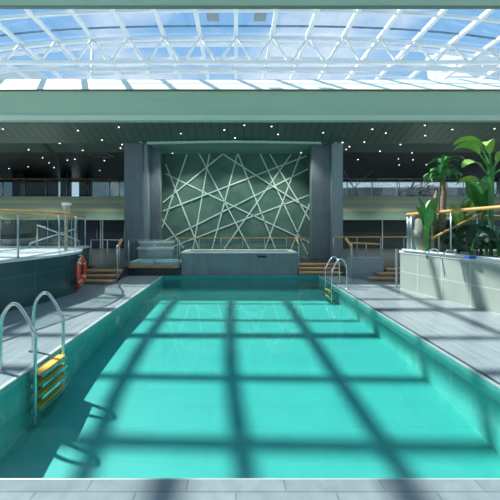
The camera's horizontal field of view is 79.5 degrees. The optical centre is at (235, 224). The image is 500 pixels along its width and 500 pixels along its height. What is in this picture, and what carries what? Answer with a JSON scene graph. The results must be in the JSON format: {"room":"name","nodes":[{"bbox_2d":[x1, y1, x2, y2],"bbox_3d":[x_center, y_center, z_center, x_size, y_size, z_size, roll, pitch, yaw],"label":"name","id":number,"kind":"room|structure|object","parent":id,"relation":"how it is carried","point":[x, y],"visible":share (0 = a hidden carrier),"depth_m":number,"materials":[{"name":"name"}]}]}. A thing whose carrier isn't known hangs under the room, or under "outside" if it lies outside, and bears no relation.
{"room":"indoor swimming pool","nodes":[
{"label":"indoor swimming pool","id":0,"kind":"room"},
{"bbox_2d":[87,248,401,279],"bbox_3d":[0.000,1.450,12.700,18.000,0.300,7.800,0,0,0],"label":"floor","id":1,"kind":"structure","parent":0,"point":[99,256],"depth_m":10.69,"materials":[{"name":"tile"}]},
{"bbox_2d":[90,239,119,268],"bbox_3d":[-3.919,0.866,9.051,0.994,0.868,0.140,0,0,12],"label":"handrail","id":2,"kind":"object","parent":1,"relation":"on","point":[91,239],"visible":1,"depth_m":9.09,"materials":[{"name":"grey metal"}]},
{"bbox_2d":[124,143,161,259],"bbox_3d":[-3.500,-0.850,11.600,1.200,4.300,1.200,0,0,0],"label":"column","id":3,"kind":"structure","parent":1,"relation":"on","point":[142,162],"depth_m":11.00,"materials":[{"name":"stone"}]},
{"bbox_2d":[128,265,179,267],"bbox_3d":[-2.590,1.320,9.480,1.620,0.080,0.040,0,0,0],"label":"trim","id":4,"kind":"structure","parent":1,"relation":"attached to","point":[129,266],"depth_m":9.46,"materials":[{"name":"brown wood"}]},
{"bbox_2d":[128,240,179,265],"bbox_3d":[-2.610,0.884,9.560,1.654,0.832,0.034,0,0,0],"label":"glass railing","id":5,"kind":"object","parent":1,"relation":"on","point":[128,240],"visible":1,"depth_m":9.54,"materials":[{"name":"clear glass"}]},
{"bbox_2d":[130,259,180,264],"bbox_3d":[-2.625,1.250,10.165,1.650,0.100,0.830,0,0,0],"label":"basin","id":6,"kind":"object","parent":1,"relation":"on","point":[138,261],"visible":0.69,"depth_m":9.75,"materials":[{"name":"glass"}]},
{"bbox_2d":[137,241,174,258],"bbox_3d":[-2.900,0.940,10.855,1.300,0.720,0.270,0,0,0],"label":"glass railing","id":7,"kind":"object","parent":1,"relation":"on","point":[163,249],"visible":0.8,"depth_m":10.75,"materials":[{"name":"clear glass"}]},
{"bbox_2d":[177,238,308,259],"bbox_3d":[0.250,0.882,11.000,4.824,0.836,0.032,0,0,0],"label":"glass railing","id":8,"kind":"object","parent":1,"relation":"on","point":[177,238],"visible":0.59,"depth_m":11.00,"materials":[{"name":"clear glass"}]},
{"bbox_2d":[310,143,342,259],"bbox_3d":[3.375,-0.850,11.600,1.090,4.300,1.200,0,0,0],"label":"column","id":9,"kind":"structure","parent":1,"relation":"on","point":[326,161],"depth_m":11.20,"materials":[{"name":"stone"}]},
{"bbox_2d":[333,237,430,260],"bbox_3d":[5.675,0.861,10.900,4.278,0.878,0.036,0,0,0],"label":"handrail","id":10,"kind":"object","parent":1,"relation":"on","point":[333,237],"visible":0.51,"depth_m":10.89,"materials":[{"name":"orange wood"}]},
{"bbox_2d":[0,179,497,195],"bbox_3d":[0.000,-0.800,19.600,34.000,4.800,0.200,0,0,0],"label":"wall","id":11,"kind":"structure","parent":0,"point":[33,187],"depth_m":19.50,"materials":[{"name":"black"}]},
{"bbox_2d":[0,181,11,195],"bbox_3d":[-15.600,-2.275,19.590,2.860,1.150,0.100,0,0,0],"label":"window","id":12,"kind":"structure","parent":11,"relation":"in","point":[7,184],"depth_m":19.58,"materials":[{"name":"clear glass"}]},
{"bbox_2d":[92,181,123,195],"bbox_3d":[-6.700,-2.275,19.590,5.460,1.150,0.100,0,0,0],"label":"window","id":13,"kind":"structure","parent":11,"relation":"in","point":[99,188],"depth_m":19.58,"materials":[{"name":"clear glass"}]},
{"bbox_2d":[343,181,496,195],"bbox_3d":[10.500,-2.275,19.590,13.060,1.150,0.100,0,0,0],"label":"window","id":14,"kind":"structure","parent":11,"relation":"in","point":[343,181],"depth_m":19.54,"materials":[{"name":"clear glass"}]},
{"bbox_2d":[0,123,499,178],"bbox_3d":[0.000,-3.275,14.735,34.000,0.550,9.530,0,0,0],"label":"ceiling","id":15,"kind":"structure","parent":0,"point":[15,137],"depth_m":10.90,"materials":[{"name":"grey metal"}]},
{"bbox_2d":[43,144,66,164],"bbox_3d":[-7.800,-2.994,13.050,1.660,0.001,4.060,0,0,0],"label":"trim","id":16,"kind":"structure","parent":15,"relation":"attached to","point":[47,146],"depth_m":12.56,"materials":[{"name":"black metal"}]},
{"bbox_2d":[147,141,320,143],"bbox_3d":[-0.075,-2.995,10.895,6.358,0.070,0.270,0,0,0],"label":"trim","id":17,"kind":"structure","parent":15,"relation":"attached to","point":[161,142],"depth_m":10.83,"materials":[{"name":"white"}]},
{"bbox_2d":[150,144,323,153],"bbox_3d":[0.050,-2.980,11.800,6.400,0.040,1.500,0,0,0],"label":"cove","id":18,"kind":"object","parent":15,"relation":"attached to","point":[166,148],"visible":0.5,"depth_m":11.61,"materials":[{"name":"paint"}]},
{"bbox_2d":[343,143,460,143],"bbox_3d":[6.360,-2.994,11.035,5.340,0.001,0.030,0,0,0],"label":"trim","id":19,"kind":"structure","parent":15,"relation":"attached to","point":[343,143],"depth_m":11.02,"materials":[{"name":"grey metal"}]},
{"bbox_2d":[0,9,499,78],"bbox_3d":[0.000,-6.705,7.200,28.150,1.550,17.600,0,0,0],"label":"glass roof","id":20,"kind":"structure","parent":0,"point":[212,14],"depth_m":11.76,"materials":[{"name":"white metal"}]},
{"bbox_2d":[0,36,499,70],"bbox_3d":[0.000,-6.595,11.710,28.000,1.540,0.200,0,0,0],"label":"roof truss","id":21,"kind":"object","parent":20,"relation":"attached to","point":[496,53],"visible":1,"depth_m":11.66,"materials":[{"name":"white metal"}]},
{"bbox_2d":[0,0,499,8],"bbox_3d":[0.000,-6.020,7.870,30.000,0.660,0.080,0,0,0],"label":"roof beam","id":22,"kind":"structure","parent":20,"relation":"attached to","point":[4,4],"depth_m":7.84,"materials":[{"name":"green paint"}]},
{"bbox_2d":[0,272,499,374],"bbox_3d":[0.000,1.750,6.250,34.000,0.300,26.500,0,0,0],"label":"floor","id":23,"kind":"structure","parent":0,"point":[473,332],"depth_m":5.25,"materials":[{"name":"tile"}]},
{"bbox_2d":[0,246,89,313],"bbox_3d":[-6.910,1.120,5.899,6.216,0.960,6.640,0,0,0],"label":"raised whirlpool","id":24,"kind":"object","parent":23,"relation":"on","point":[40,269],"visible":0.89,"depth_m":6.20,"materials":[{"name":"tile"}]},
{"bbox_2d":[0,216,71,245],"bbox_3d":[-7.480,0.177,9.050,5.074,0.926,0.052,0,0,0],"label":"glass railing","id":25,"kind":"object","parent":24,"relation":"on","point":[0,216],"visible":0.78,"depth_m":9.04,"materials":[{"name":"clear glass"}]},
{"bbox_2d":[0,209,85,257],"bbox_3d":[-4.502,0.177,5.847,0.978,0.926,6.483,0,0,7],"label":"glass railing","id":26,"kind":"object","parent":24,"relation":"on","point":[1,210],"visible":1,"depth_m":6.60,"materials":[{"name":"silver glass"}]},
{"bbox_2d":[29,224,79,247],"bbox_3d":[-5.139,0.309,8.530,1.250,0.662,0.133,0,0,-27],"label":"grab rail","id":27,"kind":"object","parent":24,"relation":"on","point":[61,233],"visible":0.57,"depth_m":8.44,"materials":[{"name":"silver metal"}]},
{"bbox_2d":[61,203,71,250],"bbox_3d":[-4.168,0.050,7.380,0.190,1.179,0.160,0,0,0],"label":"post","id":28,"kind":"object","parent":24,"relation":"on","point":[65,206],"visible":0.97,"depth_m":7.37,"materials":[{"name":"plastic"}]},
{"bbox_2d":[76,255,86,283],"bbox_3d":[-3.757,1.078,7.209,0.185,0.736,0.692,0,0,-14],"label":"lifebuoy","id":29,"kind":"object","parent":24,"relation":"hanging from","point":[80,279],"visible":1,"depth_m":7.11,"materials":[{"name":"orange plastic"}]},
{"bbox_2d":[75,282,79,290],"bbox_3d":[-3.740,1.369,7.082,0.090,0.342,0.090,0,0,0],"label":"light","id":30,"kind":"object","parent":29,"relation":"hanging from","point":[77,285],"visible":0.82,"depth_m":7.05,"materials":[{"name":"red plastic"}]},
{"bbox_2d":[83,269,122,283],"bbox_3d":[-3.825,1.450,8.445,1.010,0.300,0.770,0,0,0],"label":"steps","id":31,"kind":"structure","parent":23,"relation":"on","point":[93,276],"depth_m":8.35,"materials":[{"name":"brown wood"}]},
{"bbox_2d":[116,239,122,282],"bbox_3d":[-3.300,0.994,8.490,0.080,1.212,0.368,0,0,0],"label":"newel post","id":32,"kind":"object","parent":23,"relation":"on","point":[121,240],"visible":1,"depth_m":8.33,"materials":[{"name":"grey metal"}]},
{"bbox_2d":[180,249,297,274],"bbox_3d":[0.100,1.235,10.170,3.760,0.730,1.140,0,0,0],"label":"basin","id":33,"kind":"object","parent":23,"relation":"on","point":[193,261],"visible":1,"depth_m":9.62,"materials":[{"name":"grey tile"}]},
{"bbox_2d":[0,276,499,477],"bbox_3d":[0.150,2.152,5.675,4.980,1.095,7.650,0,0,0],"label":"swimming pool","id":34,"kind":"object","parent":23,"relation":"in","point":[191,376],"visible":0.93,"depth_m":3.68,"materials":[{"name":"liquid"}]},
{"bbox_2d":[0,291,67,427],"bbox_3d":[-2.370,1.519,3.535,0.500,1.363,0.628,0,0,0],"label":"pool ladder","id":35,"kind":"object","parent":34,"relation":"attached to","point":[51,382],"visible":1,"depth_m":3.42,"materials":[{"name":"silver metal"}]},
{"bbox_2d":[0,276,499,385],"bbox_3d":[0.155,1.750,5.670,5.330,0.300,7.660,0,0,0],"label":"coping","id":36,"kind":"object","parent":34,"relation":"attached to","point":[24,364],"visible":0.28,"depth_m":4.19,"materials":[{"name":"tile"}]},
{"bbox_2d":[0,276,499,479],"bbox_3d":[0.145,1.610,5.670,4.990,0.020,7.660,0,0,0],"label":"trim","id":37,"kind":"structure","parent":36,"relation":"attached to","point":[56,349],"depth_m":2.93,"materials":[{"name":"stone"}]},
{"bbox_2d":[323,256,347,302],"bbox_3d":[2.598,1.399,7.865,0.505,1.123,0.628,0,0,0],"label":"pool ladder","id":38,"kind":"object","parent":36,"relation":"attached to","point":[326,295],"visible":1,"depth_m":7.76,"materials":[{"name":"silver metal"}]},
{"bbox_2d":[321,276,499,384],"bbox_3d":[2.665,1.756,5.670,0.050,0.288,7.660,0,0,0],"label":"trim","id":39,"kind":"structure","parent":36,"relation":"attached to","point":[321,276],"depth_m":4.12,"materials":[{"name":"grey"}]},
{"bbox_2d":[296,237,299,274],"bbox_3d":[1.990,0.994,9.680,0.080,1.212,0.368,0,0,0],"label":"newel post","id":40,"kind":"object","parent":23,"relation":"on","point":[297,240],"visible":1,"depth_m":9.52,"materials":[{"name":"grey metal"}]},
{"bbox_2d":[297,263,343,274],"bbox_3d":[2.700,1.450,9.865,1.400,0.300,0.770,0,0,0],"label":"steps","id":41,"kind":"structure","parent":23,"relation":"on","point":[304,268],"depth_m":9.74,"materials":[{"name":"brown wood"}]},
{"bbox_2d":[345,238,352,278],"bbox_3d":[3.430,0.994,9.120,0.080,1.212,0.373,0,0,-11],"label":"newel post","id":42,"kind":"object","parent":23,"relation":"on","point":[346,239],"visible":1,"depth_m":8.96,"materials":[{"name":"grey metal"}]},
{"bbox_2d":[348,257,383,277],"bbox_3d":[3.935,1.290,9.131,0.970,0.620,0.299,0,0,0],"label":"wall","id":43,"kind":"structure","parent":23,"relation":"on","point":[362,267],"depth_m":9.05,"materials":[{"name":"grey paint"}]},
{"bbox_2d":[350,242,380,257],"bbox_3d":[3.930,0.752,9.104,0.901,0.456,0.054,0,0,7],"label":"handrail","id":44,"kind":"object","parent":43,"relation":"on","point":[350,242],"visible":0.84,"depth_m":9.08,"materials":[{"name":"orange wood"}]},
{"bbox_2d":[367,268,399,280],"bbox_3d":[4.450,1.450,8.820,1.300,0.300,0.680,0,0,0],"label":"steps","id":45,"kind":"structure","parent":23,"relation":"on","point":[389,271],"depth_m":8.70,"materials":[{"name":"brown wood"}]},
{"bbox_2d":[393,249,398,287],"bbox_3d":[4.080,1.105,7.620,0.120,0.990,0.120,0,0,0],"label":"post","id":46,"kind":"object","parent":23,"relation":"on","point":[396,249],"visible":1,"depth_m":7.60,"materials":[{"name":"grey metal"}]},
{"bbox_2d":[399,249,499,313],"bbox_3d":[7.321,1.125,5.348,6.395,0.950,5.935,0,0,0],"label":"raised planter","id":47,"kind":"object","parent":23,"relation":"on","point":[475,283],"visible":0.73,"depth_m":6.19,"materials":[{"name":"tile"}]},
{"bbox_2d":[413,215,424,250],"bbox_3d":[4.491,0.154,7.300,0.317,1.226,0.320,0,0,0],"label":"boulder","id":48,"kind":"object","parent":47,"relation":"on","point":[418,232],"visible":0.52,"depth_m":7.21,"materials":[{"name":"grey stone"}]},
{"bbox_2d":[416,197,438,257],"bbox_3d":[4.338,0.051,6.804,0.335,1.380,0.550,0,0,0],"label":"leafy shrub","id":49,"kind":"object","parent":47,"relation":"on","point":[426,212],"visible":1,"depth_m":6.75,"materials":[{"name":"green plant"}]},
{"bbox_2d":[421,155,464,252],"bbox_3d":[4.745,-0.436,6.897,0.842,2.357,0.904,0,0,24],"label":"palm tree","id":50,"kind":"object","parent":47,"relation":"on","point":[439,172],"visible":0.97,"depth_m":6.86,"materials":[{"name":"green plant"}]},
{"bbox_2d":[402,248,499,260],"bbox_3d":[4.678,0.573,5.082,0.421,0.155,4.851,0,0,-16],"label":"coping","id":51,"kind":"object","parent":47,"relation":"on","point":[408,250],"visible":0.97,"depth_m":6.19,"materials":[{"name":"stone"}]},
{"bbox_2d":[430,225,473,253],"bbox_3d":[4.845,0.367,6.721,0.841,0.752,1.024,0,0,0],"label":"plant","id":52,"kind":"object","parent":47,"relation":"on","point":[459,246],"visible":0.6,"depth_m":6.61,"materials":[{"name":"green plant"}]},
{"bbox_2d":[406,205,499,252],"bbox_3d":[5.025,0.098,5.066,0.270,1.104,5.414,0,0,-15],"label":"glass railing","id":53,"kind":"object","parent":47,"relation":"on","point":[409,215],"visible":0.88,"depth_m":6.37,"materials":[{"name":"orange wood"}]},
{"bbox_2d":[432,212,482,255],"bbox_3d":[4.832,0.228,6.550,1.028,1.025,0.056,0,0,6],"label":"stair rail","id":54,"kind":"object","parent":47,"relation":"on","point":[480,213],"visible":0.7,"depth_m":6.53,"materials":[{"name":"orange wood"}]},
{"bbox_2d":[449,196,472,253],"bbox_3d":[5.091,0.044,6.807,0.368,1.396,0.558,0,0,0],"label":"leafy shrub","id":55,"kind":"object","parent":47,"relation":"on","point":[458,217],"visible":0.47,"depth_m":6.73,"materials":[{"name":"green plant"}]},
{"bbox_2d":[437,214,499,251],"bbox_3d":[6.606,0.182,7.156,4.084,0.936,0.090,0,0,11],"label":"glass railing","id":56,"kind":"object","parent":47,"relation":"on","point":[437,214],"visible":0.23,"depth_m":7.27,"materials":[{"name":"grey metal"}]},
{"bbox_2d":[464,255,476,258],"bbox_3d":[4.533,0.618,5.765,0.220,0.055,0.130,0,0,0],"label":"folded towel","id":57,"kind":"object","parent":47,"relation":"on","point":[465,256],"visible":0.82,"depth_m":5.71,"materials":[{"name":"blue fabric"}]},
{"bbox_2d":[446,224,497,254],"bbox_3d":[5.080,0.359,6.379,0.919,0.767,1.027,0,0,-32],"label":"plant","id":58,"kind":"object","parent":47,"relation":"on","point":[476,242],"visible":0.76,"depth_m":6.25,"materials":[{"name":"green plant"}]},
{"bbox_2d":[453,136,499,256],"bbox_3d":[5.468,-0.584,6.105,1.745,2.650,1.074,0,0,0],"label":"banana plant","id":59,"kind":"object","parent":47,"relation":"on","point":[474,142],"visible":0.85,"depth_m":6.28,"materials":[{"name":"green plant"}]},
{"bbox_2d":[469,226,494,256],"bbox_3d":[5.763,0.377,6.804,0.941,0.731,0.877,0,0,0],"label":"plant","id":60,"kind":"object","parent":47,"relation":"on","point":[486,247],"visible":0.23,"depth_m":6.87,"materials":[{"name":"green plant"}]},
{"bbox_2d":[465,176,499,255],"bbox_3d":[5.429,-0.192,6.652,0.610,1.867,0.631,0,0,19],"label":"banana plant","id":61,"kind":"object","parent":47,"relation":"on","point":[478,192],"visible":0.55,"depth_m":6.67,"materials":[{"name":"green plant"}]},
{"bbox_2d":[474,226,499,257],"bbox_3d":[5.236,0.379,5.822,0.797,0.726,0.910,0,0,-35],"label":"plant","id":62,"kind":"object","parent":47,"relation":"on","point":[494,235],"visible":0.9,"depth_m":5.91,"materials":[{"name":"green plant"}]},
{"bbox_2d":[0,480,499,499],"bbox_3d":[0.155,1.750,1.733,5.330,0.300,0.306,0,0,0],"label":"coping","id":63,"kind":"object","parent":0,"point":[9,489],"depth_m":1.81,"materials":[{"name":"tile"}]},
{"bbox_2d":[1,220,499,249],"bbox_3d":[0.000,0.150,16.675,34.000,2.900,0.150,0,0,0],"label":"wall","id":64,"kind":"structure","parent":0,"point":[27,228],"depth_m":16.60,"materials":[{"name":"black"}]},
{"bbox_2d":[74,220,101,248],"bbox_3d":[-8.200,0.250,16.581,1.500,2.100,0.199,0,0,0],"label":"door","id":65,"kind":"structure","parent":64,"relation":"in","point":[93,227],"depth_m":16.62,"materials":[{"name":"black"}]},
{"bbox_2d":[102,220,123,248],"bbox_3d":[-6.675,0.250,16.581,1.450,2.100,0.199,0,0,0],"label":"door","id":66,"kind":"structure","parent":64,"relation":"in","point":[111,229],"depth_m":16.62,"materials":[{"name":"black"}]},
{"bbox_2d":[381,220,412,249],"bbox_3d":[8.900,0.400,16.581,1.700,2.400,0.199,0,0,0],"label":"door","id":67,"kind":"structure","parent":64,"relation":"in","point":[389,228],"depth_m":16.62,"materials":[{"name":"black"}]},
{"bbox_2d":[413,220,437,249],"bbox_3d":[10.625,0.400,16.581,1.650,2.400,0.199,0,0,0],"label":"door","id":68,"kind":"structure","parent":64,"relation":"in","point":[414,247],"depth_m":16.62,"materials":[{"name":"black"}]},
{"bbox_2d":[497,179,499,195],"bbox_3d":[17.100,-1.850,6.350,0.200,7.500,26.700,0,0,0],"label":"wall","id":69,"kind":"structure","parent":0,"point":[498,181],"depth_m":19.43,"materials":[{"name":"grey paint"}]},
{"bbox_2d":[0,79,499,88],"bbox_3d":[0.000,-4.870,10.605,34.000,1.140,1.590,0,0,0],"label":"trim","id":70,"kind":"structure","parent":69,"relation":"attached to","point":[4,83],"depth_m":10.57,"materials":[{"name":"beige paint"}]},
{"bbox_2d":[0,196,499,219],"bbox_3d":[0.000,-0.900,16.150,34.000,1.260,0.300,0,0,0],"label":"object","id":71,"kind":"structure","parent":69,"relation":"attached to","point":[92,207],"depth_m":16.00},
{"bbox_2d":[2,179,109,195],"bbox_3d":[-10.250,-2.015,16.150,11.560,0.970,0.060,0,0,0],"label":"glass railing","id":72,"kind":"object","parent":71,"relation":"on","point":[2,179],"visible":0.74,"depth_m":16.12,"materials":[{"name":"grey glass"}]},
{"bbox_2d":[344,171,371,195],"bbox_3d":[6.546,-2.216,16.100,1.529,1.388,0.040,0,0,0],"label":"stay","id":73,"kind":"object","parent":71,"relation":"on","point":[344,171],"visible":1,"depth_m":16.09,"materials":[{"name":"grey metal"}]},
{"bbox_2d":[343,179,494,195],"bbox_3d":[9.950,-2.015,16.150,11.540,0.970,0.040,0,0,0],"label":"glass railing","id":74,"kind":"object","parent":71,"relation":"on","point":[356,179],"visible":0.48,"depth_m":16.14,"materials":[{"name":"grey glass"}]},
{"bbox_2d":[0,115,499,122],"bbox_3d":[0.000,-3.498,9.900,34.000,0.184,0.260,0,0,0],"label":"trim","id":75,"kind":"structure","parent":69,"relation":"attached to","point":[3,118],"depth_m":9.77,"materials":[{"name":"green paint"}]},
{"bbox_2d":[0,91,499,114],"bbox_3d":[0.000,-3.990,9.980,34.000,0.800,0.300,0,0,0],"label":"beam","id":76,"kind":"structure","parent":69,"relation":"attached to","point":[11,102],"depth_m":9.83,"materials":[{"name":"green paint"}]},
{"bbox_2d":[0,89,499,90],"bbox_3d":[0.000,-4.412,9.965,34.000,0.045,0.330,0,0,0],"label":"trim","id":77,"kind":"structure","parent":69,"relation":"attached to","point":[0,89],"depth_m":9.80,"materials":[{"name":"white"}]},
{"bbox_3d":[0.000,-1.400,17.900,34.000,0.200,3.200,0,0,0],"label":"floor","id":78,"kind":"structure","parent":0,"visible":0},
{"bbox_2d":[12,172,23,195],"bbox_3d":[-12.467,-2.250,17.150,0.453,1.500,0.300,0,0,0],"label":"pillar","id":79,"kind":"structure","parent":78,"relation":"on","point":[17,177],"depth_m":17.00,"materials":[{"name":"black metal"}]},
{"bbox_2d":[60,172,65,195],"bbox_3d":[-9.860,-2.250,17.150,0.227,1.500,0.300,0,0,0],"label":"pillar","id":80,"kind":"structure","parent":78,"relation":"on","point":[62,174],"depth_m":17.00,"materials":[{"name":"black metal"}]},
{"bbox_2d":[66,172,71,195],"bbox_3d":[-9.548,-2.250,17.150,0.170,1.500,0.300,0,0,0],"label":"pillar","id":81,"kind":"structure","parent":78,"relation":"on","point":[68,174],"depth_m":17.05,"materials":[{"name":"black metal"}]},
{"bbox_2d":[398,182,421,195],"bbox_3d":[10.043,-1.956,17.262,1.203,0.913,1.317,0,0,-41],"label":"potted palm","id":82,"kind":"object","parent":78,"relation":"on","point":[410,190],"visible":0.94,"depth_m":17.05,"materials":[{"name":"grey"}]},
{"bbox_2d":[406,192,415,195],"bbox_3d":[10.033,-1.675,17.200,0.500,0.350,0.500,0,0,0],"label":"pot","id":83,"kind":"object","parent":82,"relation":"on","point":[409,193],"depth_m":17.01,"materials":[{"name":"grey"}]},
{"bbox_2d":[416,184,439,195],"bbox_3d":[10.915,-1.919,17.265,1.204,0.838,1.327,0,0,-40],"label":"potted palm","id":84,"kind":"object","parent":78,"relation":"on","point":[427,189],"visible":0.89,"depth_m":17.05,"materials":[{"name":"grey"}]},
{"bbox_2d":[422,192,431,195],"bbox_3d":[10.951,-1.675,17.200,0.500,0.350,0.500,0,0,0],"label":"pot","id":85,"kind":"object","parent":84,"relation":"on","point":[425,193],"depth_m":17.02,"materials":[{"name":"grey"}]},
{"label":"outside","id":86,"kind":"structure","parent":0,"visible":0},
{"bbox_2d":[0,44,93,78],"bbox_3d":[-18.050,-9.898,26.500,11.900,11.009,3.000,0,0,0],"label":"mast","id":87,"kind":"object","parent":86,"point":[32,74],"visible":0.12,"depth_m":25.00,"materials":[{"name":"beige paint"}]},
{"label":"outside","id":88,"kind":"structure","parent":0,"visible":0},
{"bbox_2d":[425,55,499,78],"bbox_3d":[21.300,-10.000,25.750,11.400,11.200,4.500,0,0,0],"label":"deckhouse","id":89,"kind":"object","parent":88,"point":[431,74],"visible":0.21,"depth_m":24.94,"materials":[{"name":"white metal"}]},
{"bbox_3d":[-0.100,-0.850,12.800,8.000,4.300,0.200,0,0,0],"label":"wall","id":90,"kind":"structure","parent":0,"visible":0},
{"bbox_2d":[162,154,309,255],"bbox_3d":[0.050,-0.850,12.572,7.100,4.300,0.255,0,0,0],"label":"wall","id":91,"kind":"structure","parent":90,"relation":"attached to","point":[204,195],"depth_m":12.50,"materials":[{"name":"green stone"}]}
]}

